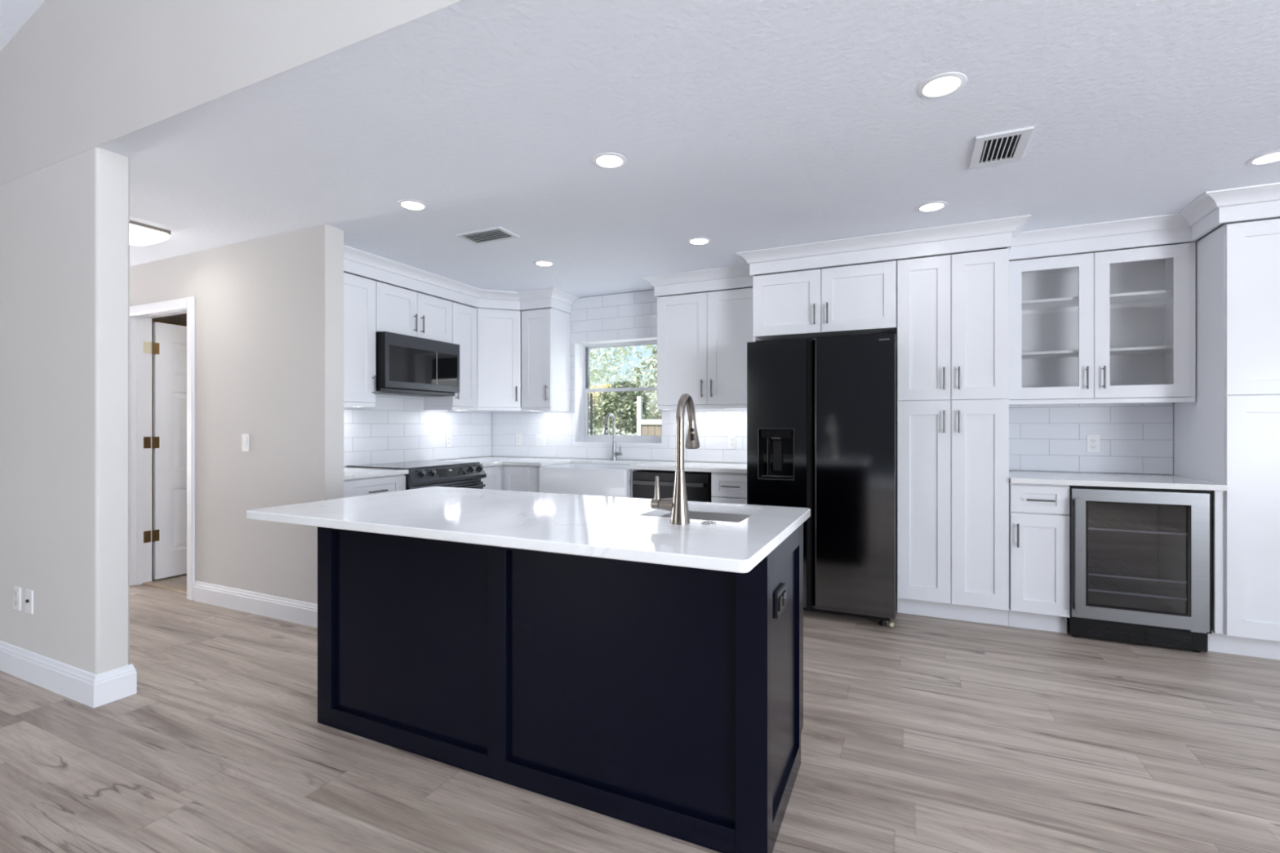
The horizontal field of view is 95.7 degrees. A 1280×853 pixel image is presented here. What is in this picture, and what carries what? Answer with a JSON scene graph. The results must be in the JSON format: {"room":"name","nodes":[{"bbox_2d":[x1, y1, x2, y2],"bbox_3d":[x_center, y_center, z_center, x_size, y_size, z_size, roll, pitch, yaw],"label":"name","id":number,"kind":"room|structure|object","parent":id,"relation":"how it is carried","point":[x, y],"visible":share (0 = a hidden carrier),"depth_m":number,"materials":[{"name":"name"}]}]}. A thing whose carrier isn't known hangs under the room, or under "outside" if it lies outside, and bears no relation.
{"room":"kitchen","nodes":[
{"label":"kitchen","id":0,"kind":"room"},
{"bbox_2d":[0,0,45,51],"bbox_3d":[-1.791,-2.176,-1.477,12.400,1.936,6.810,0,0,25],"label":"vault","id":1,"kind":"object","parent":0,"point":[14,14],"depth_m":2.78,"materials":[{"name":"white paint"}]},
{"bbox_2d":[151,319,186,529],"bbox_3d":[-3.876,0.002,5.928,3.966,2.449,2.466,0,0,25],"label":"wall","id":2,"kind":"structure","parent":0,"point":[153,321],"depth_m":6.66,"materials":[{"name":"beige paint"}]},
{"bbox_2d":[0,0,462,674],"bbox_3d":[-1.150,-0.884,2.031,14.200,4.220,0.123,0,0,25],"label":"wall","id":3,"kind":"structure","parent":0,"point":[78,77],"depth_m":2.61,"materials":[{"name":"beige paint"}]},
{"bbox_2d":[13,585,21,610],"bbox_3d":[-3.065,0.848,2.850,0.072,0.116,0.009,0,0,25],"label":"wall outlet","id":4,"kind":"object","parent":3,"relation":"attached to","point":[16,590],"visible":1,"depth_m":2.84,"materials":[{"name":"white plastic"}]},
{"bbox_2d":[25,588,33,614],"bbox_3d":[-2.950,0.848,2.794,0.072,0.116,0.014,0,0,25],"label":"outlet","id":5,"kind":"object","parent":3,"relation":"attached to","point":[28,593],"visible":1,"depth_m":2.79,"materials":[{"name":"white plastic"}]},
{"bbox_2d":[0,640,137,707],"bbox_3d":[-4.962,1.157,3.807,5.788,0.137,0.155,0,0,25],"label":"baseboard","id":6,"kind":"structure","parent":3,"relation":"attached to","point":[91,690],"depth_m":2.63,"materials":[{"name":"white paint"}]},
{"bbox_2d":[129,224,343,604],"bbox_3d":[-4.505,0.002,4.790,5.788,2.448,0.129,0,0,25],"label":"wall","id":7,"kind":"structure","parent":0,"point":[269,310],"depth_m":3.75,"materials":[{"name":"beige paint"}]},
{"bbox_2d":[129,296,195,600],"bbox_3d":[-3.360,0.158,4.675,0.928,2.134,0.930,0,0,25],"label":"door","id":8,"kind":"structure","parent":7,"relation":"in","point":[172,347],"depth_m":4.54,"materials":[{"name":"white paint"}]},
{"bbox_2d":[241,434,248,451],"bbox_3d":[-2.611,0.111,3.829,0.072,0.116,0.012,0,0,25],"label":"light switch","id":9,"kind":"object","parent":7,"relation":"attached to","point":[245,437],"visible":1,"depth_m":3.82,"materials":[{"name":"white plastic"}]},
{"bbox_2d":[193,580,317,627],"bbox_3d":[-4.501,1.157,4.778,5.804,0.137,0.143,0,0,25],"label":"baseboard","id":10,"kind":"structure","parent":7,"relation":"attached to","point":[300,612],"depth_m":3.76,"materials":[{"name":"white paint"}]},
{"bbox_2d":[343,271,485,467],"bbox_3d":[-2.020,0.002,5.064,0.128,2.449,2.466,0,0,25],"label":"wall","id":11,"kind":"structure","parent":0,"point":[344,272],"depth_m":5.07,"materials":[{"name":"white paint"}]},
{"bbox_2d":[343,272,376,407],"bbox_3d":[-2.190,-0.606,4.084,0.366,0.933,0.537,0,0,25],"label":"upper cabinet","id":12,"kind":"object","parent":11,"relation":"attached to","point":[359,292],"visible":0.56,"depth_m":4.14,"materials":[{"name":"white paint"}]},
{"bbox_2d":[375,280,452,343],"bbox_3d":[-1.910,-0.885,4.685,0.366,0.373,0.779,0,0,25],"label":"upper cabinet","id":13,"kind":"object","parent":11,"relation":"attached to","point":[398,310],"visible":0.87,"depth_m":4.57,"materials":[{"name":"white paint"}]},
{"bbox_2d":[375,331,459,396],"bbox_3d":[-1.886,-0.472,4.674,0.420,0.440,0.768,0,0,25],"label":"microwave oven","id":14,"kind":"object","parent":13,"relation":"attached to","point":[406,365],"visible":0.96,"depth_m":4.51,"materials":[{"name":"black metal"}]},
{"bbox_2d":[343,394,491,466],"bbox_3d":[-2.001,-0.207,4.936,0.008,1.033,2.247,0,0,25],"label":"backsplash","id":15,"kind":"structure","parent":11,"relation":"attached to","point":[398,428],"depth_m":4.97,"materials":[{"name":"white tile"}]},
{"bbox_2d":[445,434,451,447],"bbox_3d":[-1.779,0.140,5.391,0.009,0.116,0.072,0,0,25],"label":"wall outlet","id":16,"kind":"object","parent":15,"relation":"attached to","point":[448,437],"visible":1,"depth_m":5.39,"materials":[{"name":"white plastic"}]},
{"bbox_2d":[423,302,475,410],"bbox_3d":[-1.680,-0.606,5.179,0.366,0.933,0.301,0,0,25],"label":"upper cabinet","id":17,"kind":"object","parent":11,"relation":"attached to","point":[464,317],"visible":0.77,"depth_m":5.12,"materials":[{"name":"white paint"}]},
{"bbox_2d":[343,244,578,313],"bbox_3d":[-1.518,-1.148,4.779,0.619,0.148,2.354,0,0,44],"label":"crown molding","id":18,"kind":"structure","parent":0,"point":[357,262],"depth_m":4.86,"materials":[{"name":"white paint"}]},
{"bbox_2d":[0,542,1279,852],"bbox_3d":[-1.976,1.276,0.259,14.200,0.100,11.200,0,0,25],"label":"floor","id":19,"kind":"structure","parent":0,"point":[920,734],"depth_m":2.11,"materials":[{"name":"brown wood"}]},
{"bbox_2d":[142,581,186,593],"bbox_3d":[-3.507,1.222,4.359,0.758,0.008,0.060,0,0,25],"label":"threshold","id":20,"kind":"object","parent":19,"relation":"on","point":[149,583],"visible":0.58,"depth_m":4.39,"materials":[{"name":"brown wood"}]},
{"bbox_2d":[343,474,405,497],"bbox_3d":[-2.053,0.784,4.024,0.666,0.881,0.540,0,0,25],"label":"base cabinet","id":21,"kind":"object","parent":19,"relation":"on","point":[368,486],"visible":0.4,"depth_m":3.89,"materials":[{"name":"white paint"}]},
{"bbox_2d":[343,466,408,479],"bbox_3d":[-2.059,0.327,4.023,0.654,0.030,0.538,0,0,25],"label":"countertop","id":22,"kind":"structure","parent":21,"relation":"on","point":[349,473],"depth_m":3.97,"materials":[{"name":"white stone"}]},
{"bbox_2d":[346,460,486,489],"bbox_3d":[-1.746,0.764,4.607,0.708,0.922,0.778,0,0,25],"label":"stove","id":23,"kind":"object","parent":19,"relation":"on","point":[422,473],"visible":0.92,"depth_m":4.49,"materials":[{"name":"black metal"}]},
{"bbox_2d":[346,460,479,469],"bbox_3d":[-1.786,0.307,4.626,0.619,0.008,0.778,0,0,25],"label":"cooktop","id":24,"kind":"object","parent":23,"relation":"in","point":[418,464],"depth_m":4.50,"materials":[{"name":"black glass"}]},
{"bbox_2d":[442,480,485,488],"bbox_3d":[-1.457,0.699,4.473,0.070,0.475,0.762,0,0,25],"label":"oven","id":25,"kind":"object","parent":23,"relation":"in","point":[462,484],"depth_m":4.64,"materials":[{"name":"black metal"}]},
{"bbox_2d":[480,465,529,491],"bbox_3d":[-1.297,0.784,5.340,0.900,0.881,0.898,0,0,25],"label":"base cabinet","id":26,"kind":"object","parent":19,"relation":"on","point":[504,477],"visible":0.21,"depth_m":5.04,"materials":[{"name":"white paint"}]},
{"bbox_2d":[440,456,746,473],"bbox_3d":[-0.414,0.327,4.932,2.868,0.030,0.915,0,0,25],"label":"countertop","id":27,"kind":"structure","parent":26,"relation":"on","point":[735,468],"depth_m":4.96,"materials":[{"name":"white stone"}]},
{"bbox_2d":[539,462,631,497],"bbox_3d":[-0.374,0.472,4.951,0.828,0.257,0.520,0,0,25],"label":"farmhouse sink","id":28,"kind":"object","parent":27,"relation":"in","point":[588,479],"visible":0.77,"depth_m":4.72,"materials":[{"name":"white ceramic"}]},
{"bbox_2d":[603,413,622,460],"bbox_3d":[-0.241,0.099,5.178,0.110,0.425,0.188,0,0,25],"label":"faucet","id":29,"kind":"object","parent":27,"relation":"on","point":[614,453],"visible":1,"depth_m":5.23,"materials":[{"name":"grey metal"}]},
{"bbox_2d":[317,523,803,852],"bbox_3d":[-0.346,0.784,2.305,1.859,0.881,0.676,0,0,25],"label":"base cabinet","id":30,"kind":"object","parent":19,"relation":"on","point":[667,700],"visible":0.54,"depth_m":1.91,"materials":[{"name":"blue paint"}]},
{"bbox_2d":[245,486,810,573],"bbox_3d":[-0.406,0.327,2.168,1.889,0.030,0.951,0,0,25],"label":"countertop","id":31,"kind":"structure","parent":30,"relation":"on","point":[611,527],"depth_m":1.86,"materials":[{"name":"white stone"}]},
{"bbox_2d":[650,393,699,524],"bbox_3d":[0.134,0.102,1.947,0.130,0.420,0.233,0,0,25],"label":"faucet","id":32,"kind":"object","parent":31,"relation":"on","point":[677,504],"visible":1,"depth_m":1.85,"materials":[{"name":"silver metal"}]},
{"bbox_2d":[659,511,751,522],"bbox_3d":[0.235,0.453,2.112,0.400,0.218,0.410,0,0,25],"label":"island sink","id":33,"kind":"object","parent":31,"relation":"in","point":[732,517],"visible":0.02,"depth_m":2.28,"materials":[{"name":"metal"}]},
{"bbox_2d":[701,520,715,524],"bbox_3d":[0.219,0.308,1.848,0.047,0.008,0.047,0,0,25],"label":"button","id":34,"kind":"object","parent":31,"relation":"on","point":[705,522],"visible":1,"depth_m":1.84,"materials":[{"name":"silver metal"}]},
{"bbox_2d":[774,582,786,619],"bbox_3d":[0.439,0.543,1.803,0.014,0.080,0.132,0,0,25],"label":"island outlet","id":35,"kind":"object","parent":30,"relation":"attached to","point":[780,594],"visible":1,"depth_m":1.77,"materials":[{"name":"black plastic"}]},
{"bbox_2d":[778,595,782,611],"bbox_3d":[0.431,0.543,1.774,0.004,0.040,0.044,0,0,25],"label":"receptacle","id":36,"kind":"object","parent":35,"relation":"attached to","point":[780,597],"depth_m":1.77,"materials":[{"name":"black plastic"}]},
{"bbox_2d":[782,590,786,605],"bbox_3d":[0.456,0.543,1.828,0.004,0.040,0.044,0,0,25],"label":"receptacle","id":37,"kind":"object","parent":35,"relation":"attached to","point":[784,591],"depth_m":1.82,"materials":[{"name":"black plastic"}]},
{"bbox_2d":[529,462,641,497],"bbox_3d":[-0.389,0.784,5.050,0.984,0.881,0.658,0,0,25],"label":"base cabinet","id":38,"kind":"object","parent":19,"relation":"on","point":[534,470],"visible":0.02,"depth_m":4.99,"materials":[{"name":"white paint"}]},
{"bbox_2d":[631,470,711,502],"bbox_3d":[0.338,0.791,4.674,0.630,0.867,0.625,0,0,25],"label":"dishwasher","id":39,"kind":"object","parent":19,"relation":"on","point":[698,484],"visible":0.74,"depth_m":4.44,"materials":[{"name":"black metal"}]},
{"bbox_2d":[711,472,746,504],"bbox_3d":[0.793,0.784,4.500,0.320,0.881,0.658,0,0,25],"label":"base cabinet","id":40,"kind":"object","parent":19,"relation":"on","point":[726,487],"visible":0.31,"depth_m":4.24,"materials":[{"name":"white paint"}]},
{"bbox_2d":[746,332,897,626],"bbox_3d":[1.307,0.325,4.059,0.899,1.802,0.902,0,0,25],"label":"refrigerator","id":41,"kind":"object","parent":19,"relation":"on","point":[822,411],"visible":0.98,"depth_m":3.61,"materials":[{"name":"black metal"}]},
{"bbox_2d":[897,248,1008,626],"bbox_3d":[2.072,0.076,3.892,0.620,2.297,0.702,0,0,25],"label":"pantry cabinet","id":42,"kind":"object","parent":19,"relation":"on","point":[953,310],"visible":1,"depth_m":3.60,"materials":[{"name":"white paint"}]},
{"bbox_2d":[1008,482,1069,633],"bbox_3d":[2.485,0.784,3.693,0.294,0.881,0.690,0,0,25],"label":"base cabinet","id":43,"kind":"object","parent":19,"relation":"on","point":[1039,513],"visible":0.94,"depth_m":3.42,"materials":[{"name":"white paint"}]},
{"bbox_2d":[1069,485,1211,652],"bbox_3d":[2.886,0.786,3.457,0.625,0.879,0.660,0,0,25],"label":"beverage cooler","id":44,"kind":"object","parent":19,"relation":"on","point":[1140,558],"visible":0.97,"depth_m":3.30,"materials":[{"name":"silver metal"}]},
{"bbox_2d":[1008,471,1227,491],"bbox_3d":[2.793,0.327,3.559,0.968,0.030,0.695,0,0,25],"label":"countertop","id":45,"kind":"structure","parent":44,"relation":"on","point":[1089,479],"depth_m":3.37,"materials":[{"name":"white stone"}]},
{"bbox_2d":[1088,517,1186,533],"bbox_3d":[2.890,0.594,3.493,0.486,0.004,0.470,0,0,25],"label":"shelf","id":46,"kind":"object","parent":44,"relation":"attached to","point":[1171,526],"depth_m":3.38,"materials":[{"name":"silver metal"}]},
{"bbox_2d":[1088,573,1186,598],"bbox_3d":[2.890,0.949,3.493,0.486,0.004,0.470,0,0,25],"label":"shelf","id":47,"kind":"object","parent":44,"relation":"attached to","point":[1173,587],"depth_m":3.35,"materials":[{"name":"silver metal"}]},
{"bbox_2d":[1088,588,1186,599],"bbox_3d":[2.785,0.949,3.267,0.510,0.010,0.010,0,0,25],"label":"shelf","id":48,"kind":"object","parent":44,"relation":"attached to","point":[1089,589],"depth_m":3.26,"materials":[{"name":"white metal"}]},
{"bbox_2d":[1088,558,1186,581],"bbox_3d":[2.890,0.858,3.493,0.486,0.004,0.470,0,0,25],"label":"shelf","id":49,"kind":"object","parent":44,"relation":"attached to","point":[1164,566],"depth_m":3.37,"materials":[{"name":"silver metal"}]},
{"bbox_2d":[1088,573,1186,583],"bbox_3d":[2.785,0.858,3.267,0.510,0.010,0.010,0,0,25],"label":"shelf","id":50,"kind":"object","parent":44,"relation":"attached to","point":[1089,574],"depth_m":3.26,"materials":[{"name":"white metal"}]},
{"bbox_2d":[1088,527,1186,535],"bbox_3d":[2.785,0.594,3.267,0.510,0.010,0.010,0,0,25],"label":"shelf","id":51,"kind":"object","parent":44,"relation":"attached to","point":[1089,528],"depth_m":3.25,"materials":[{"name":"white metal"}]},
{"bbox_2d":[1069,614,1206,652],"bbox_3d":[2.769,1.156,3.237,0.598,0.112,0.026,0,0,25],"label":"grille","id":52,"kind":"object","parent":44,"relation":"attached to","point":[1179,638],"depth_m":3.22,"materials":[{"name":"black metal"}]},
{"bbox_2d":[1173,218,1279,659],"bbox_3d":[3.627,0.076,3.168,0.961,2.297,0.702,0,0,25],"label":"tall cabinet","id":53,"kind":"object","parent":19,"relation":"on","point":[1229,436],"visible":0.72,"depth_m":3.04,"materials":[{"name":"white paint"}]},
{"bbox_2d":[97,0,1279,324],"bbox_3d":[-0.671,-1.283,3.769,13.600,0.120,3.674,0,0,25],"label":"ceiling","id":54,"kind":"structure","parent":0,"point":[740,126],"depth_m":2.40,"materials":[{"name":"white paint"}]},
{"bbox_2d":[129,220,170,245],"bbox_3d":[-3.161,-1.184,3.552,0.344,0.078,0.344,0,0,25],"label":"hall ceiling light","id":55,"kind":"object","parent":54,"relation":"attached to","point":[140,234],"visible":0.47,"depth_m":3.55,"materials":[{"name":"white glass"}]},
{"bbox_2d":[397,199,428,210],"bbox_3d":[-1.257,-1.220,3.207,0.160,0.006,0.160,0,0,25],"label":"recessed light","id":56,"kind":"object","parent":54,"relation":"in","point":[409,204],"visible":1,"depth_m":3.20,"materials":[{"name":"white plastic"}]},
{"bbox_2d":[455,226,519,244],"bbox_3d":[-0.977,-1.214,3.715,0.350,0.017,0.200,0,0,25],"label":"ceiling vent","id":57,"kind":"object","parent":54,"relation":"in","point":[496,233],"visible":1,"depth_m":3.70,"materials":[{"name":"white metal"}]},
{"bbox_2d":[533,260,555,266],"bbox_3d":[-0.722,-1.220,4.359,0.160,0.006,0.160,0,0,25],"label":"recessed light","id":58,"kind":"object","parent":54,"relation":"in","point":[540,263],"visible":1,"depth_m":4.34,"materials":[{"name":"white plastic"}]},
{"bbox_2d":[591,152,626,168],"bbox_3d":[-0.141,-1.220,2.670,0.160,0.006,0.160,0,0,25],"label":"recessed light","id":59,"kind":"object","parent":54,"relation":"in","point":[604,160],"visible":1,"depth_m":2.66,"materials":[{"name":"white plastic"}]},
{"bbox_2d":[687,236,711,244],"bbox_3d":[0.392,-1.220,3.831,0.160,0.006,0.160,0,0,25],"label":"recessed light","id":60,"kind":"object","parent":54,"relation":"in","point":[700,240],"visible":1,"depth_m":3.83,"materials":[{"name":"white plastic"}]},
{"bbox_2d":[915,200,947,212],"bbox_3d":[1.626,-1.220,3.230,0.160,0.006,0.160,0,0,25],"label":"recessed light","id":61,"kind":"object","parent":54,"relation":"in","point":[930,206],"visible":1,"depth_m":3.22,"materials":[{"name":"white plastic"}]},
{"bbox_2d":[916,71,967,98],"bbox_3d":[1.084,-1.220,2.082,0.160,0.006,0.160,0,0,25],"label":"recessed light","id":62,"kind":"object","parent":54,"relation":"in","point":[942,85],"visible":1,"depth_m":2.07,"materials":[{"name":"white paint"}]},
{"bbox_2d":[969,126,1033,168],"bbox_3d":[1.579,-1.218,2.546,0.204,0.010,0.310,0,0,25],"label":"ceiling vent","id":63,"kind":"object","parent":54,"relation":"in","point":[1007,146],"visible":1,"depth_m":2.53,"materials":[{"name":"white metal"}]},
{"bbox_2d":[1246,150,1279,165],"bbox_3d":[2.874,-1.220,2.635,0.160,0.006,0.160,0,0,25],"label":"recessed light","id":64,"kind":"object","parent":54,"relation":"in","point":[1273,156],"visible":1,"depth_m":2.64,"materials":[{"name":"white plastic"}]},
{"bbox_2d":[752,260,897,342],"bbox_3d":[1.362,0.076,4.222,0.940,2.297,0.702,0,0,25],"label":"upper cabinet","id":65,"kind":"object","parent":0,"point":[859,299],"visible":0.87,"depth_m":3.92,"materials":[{"name":"white paint"}]},
{"bbox_2d":[491,228,1217,588],"bbox_3d":[2.312,0.002,4.293,8.634,2.449,0.205,0,0,25],"label":"wall","id":66,"kind":"structure","parent":0,"point":[1214,229],"depth_m":3.88,"materials":[{"name":"white paint"}]},
{"bbox_2d":[475,307,522,410],"bbox_3d":[-1.372,-0.606,5.545,0.612,0.933,0.611,0,0,25],"label":"upper cabinet","id":67,"kind":"object","parent":66,"relation":"attached to","point":[498,331],"visible":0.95,"depth_m":5.32,"materials":[{"name":"white paint"}]},
{"bbox_2d":[521,307,570,411],"bbox_3d":[-0.894,-0.606,5.456,0.324,0.933,0.372,0,0,25],"label":"upper cabinet","id":68,"kind":"object","parent":66,"relation":"attached to","point":[545,332],"visible":1,"depth_m":5.34,"materials":[{"name":"white paint"}]},
{"bbox_2d":[573,337,662,445],"bbox_3d":[-0.170,-0.310,5.441,0.923,0.971,0.218,0,0,25],"label":"window","id":69,"kind":"structure","parent":66,"relation":"in","point":[582,389],"depth_m":5.58,"materials":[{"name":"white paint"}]},
{"bbox_2d":[492,286,752,462],"bbox_3d":[-0.221,-0.456,5.353,2.862,1.530,0.008,0,0,25],"label":"backsplash","id":70,"kind":"structure","parent":66,"relation":"attached to","point":[627,315],"depth_m":5.37,"materials":[{"name":"white tile"}]},
{"bbox_2d":[515,433,521,444],"bbox_3d":[-1.214,0.136,5.806,0.072,0.116,0.009,0,0,25],"label":"wall outlet","id":71,"kind":"object","parent":70,"relation":"attached to","point":[518,436],"visible":1,"depth_m":5.80,"materials":[{"name":"white plastic"}]},
{"bbox_2d":[536,434,546,445],"bbox_3d":[-0.975,0.140,5.693,0.116,0.116,0.012,0,0,25],"label":"light switch","id":72,"kind":"object","parent":70,"relation":"attached to","point":[540,438],"visible":1,"depth_m":5.69,"materials":[{"name":"white plastic"}]},
{"bbox_2d":[728,435,736,448],"bbox_3d":[0.777,0.136,4.878,0.072,0.116,0.009,0,0,25],"label":"wall outlet","id":73,"kind":"object","parent":70,"relation":"attached to","point":[731,438],"visible":1,"depth_m":4.88,"materials":[{"name":"white plastic"}]},
{"bbox_2d":[657,287,752,409],"bbox_3d":[0.599,-0.606,4.761,0.874,0.933,0.372,0,0,25],"label":"upper cabinet","id":74,"kind":"object","parent":66,"relation":"attached to","point":[703,338],"visible":0.82,"depth_m":4.63,"materials":[{"name":"white paint"}]},
{"bbox_2d":[641,182,1279,297],"bbox_3d":[2.252,-1.148,3.773,4.903,0.148,0.762,0,0,25],"label":"crown molding","id":75,"kind":"structure","parent":66,"relation":"attached to","point":[1212,209],"depth_m":3.60,"materials":[{"name":"white paint"}]},
{"bbox_2d":[1008,402,1173,474],"bbox_3d":[2.942,0.068,3.879,0.968,0.483,0.008,0,0,25],"label":"backsplash","id":76,"kind":"structure","parent":66,"relation":"attached to","point":[1135,437],"depth_m":3.85,"materials":[{"name":"white tile"}]},
{"bbox_2d":[1086,435,1100,452],"bbox_3d":[3.005,0.118,3.840,0.072,0.116,0.009,0,0,25],"label":"wall outlet","id":77,"kind":"object","parent":76,"relation":"attached to","point":[1093,442],"visible":1,"depth_m":3.84,"materials":[{"name":"white plastic"}]},
{"bbox_2d":[1090,438,1096,442],"bbox_3d":[3.004,0.097,3.838,0.032,0.028,0.002,0,0,25],"label":"receptacle","id":78,"kind":"object","parent":77,"relation":"attached to","point":[1092,440],"depth_m":3.84,"materials":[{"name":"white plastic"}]},
{"bbox_2d":[1090,444,1096,448],"bbox_3d":[3.004,0.139,3.838,0.032,0.028,0.002,0,0,25],"label":"receptacle","id":79,"kind":"object","parent":77,"relation":"attached to","point":[1092,446],"depth_m":3.84,"materials":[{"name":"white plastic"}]},
{"bbox_2d":[1008,241,1195,404],"bbox_3d":[2.872,-0.605,3.696,0.933,0.935,0.362,0,0,25],"label":"upper cabinet","id":80,"kind":"object","parent":66,"relation":"attached to","point":[1113,326],"visible":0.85,"depth_m":3.68,"materials":[{"name":"white paint"}]},
{"bbox_2d":[1022,288,1172,310],"bbox_3d":[2.876,-0.804,3.733,0.871,0.018,0.270,0,0,25],"label":"shelf","id":81,"kind":"object","parent":80,"relation":"attached to","point":[1162,296],"depth_m":3.70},
{"bbox_2d":[1022,345,1172,359],"bbox_3d":[2.876,-0.469,3.733,0.871,0.018,0.270,0,0,25],"label":"shelf","id":82,"kind":"object","parent":80,"relation":"attached to","point":[1153,351],"depth_m":3.70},
{"label":"outside","id":83,"kind":"structure","parent":0,"visible":0},
{"bbox_3d":[9.189,1.526,31.562,70.000,0.100,55.020,0,0,25],"label":"ground","id":84,"kind":"structure","parent":83,"visible":0},
{"bbox_2d":[588,395,599,435],"bbox_3d":[-1.560,0.290,13.094,1.452,2.371,1.057,0,0,25],"label":"shrub","id":85,"kind":"object","parent":84,"relation":"on","point":[589,396],"visible":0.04,"depth_m":12.88,"materials":[{"name":"green plant"}]},
{"bbox_2d":[588,382,622,431],"bbox_3d":[-0.865,0.221,13.909,1.074,2.504,1.010,0,0,-16],"label":"shrub","id":86,"kind":"object","parent":84,"relation":"on","point":[596,396],"visible":0.16,"depth_m":13.79,"materials":[{"name":"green plant"}]},
{"bbox_2d":[588,427,639,442],"bbox_3d":[-1.340,0.747,10.133,3.609,1.465,0.933,0,0,25],"label":"shrub","id":87,"kind":"object","parent":84,"relation":"on","point":[623,433],"visible":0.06,"depth_m":9.64,"materials":[{"name":"green plant"}]},
{"bbox_2d":[592,380,648,435],"bbox_3d":[-0.415,0.255,12.236,1.314,2.440,0.939,0,0,25],"label":"shrub","id":88,"kind":"object","parent":84,"relation":"on","point":[615,403],"visible":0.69,"depth_m":11.99,"materials":[{"name":"green plant"}]},
{"bbox_2d":[589,344,657,431],"bbox_3d":[-0.355,-1.450,17.334,6.007,5.841,2.711,0,0,25],"label":"tree","id":89,"kind":"object","parent":84,"relation":"on","point":[621,349],"visible":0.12,"depth_m":17.53,"materials":[{"name":"green plant"}]},
{"bbox_2d":[629,344,662,419],"bbox_3d":[0.876,-0.634,14.219,2.663,4.214,1.771,0,0,25],"label":"tree","id":90,"kind":"object","parent":84,"relation":"on","point":[651,365],"visible":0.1,"depth_m":14.16,"materials":[{"name":"green plant"}]},
{"bbox_2d":[636,395,662,435],"bbox_3d":[0.765,0.451,10.913,1.790,2.050,0.090,0,0,25],"label":"fence","id":91,"kind":"object","parent":84,"relation":"on","point":[644,427],"visible":0.18,"depth_m":11.19,"materials":[{"name":"white wood"}]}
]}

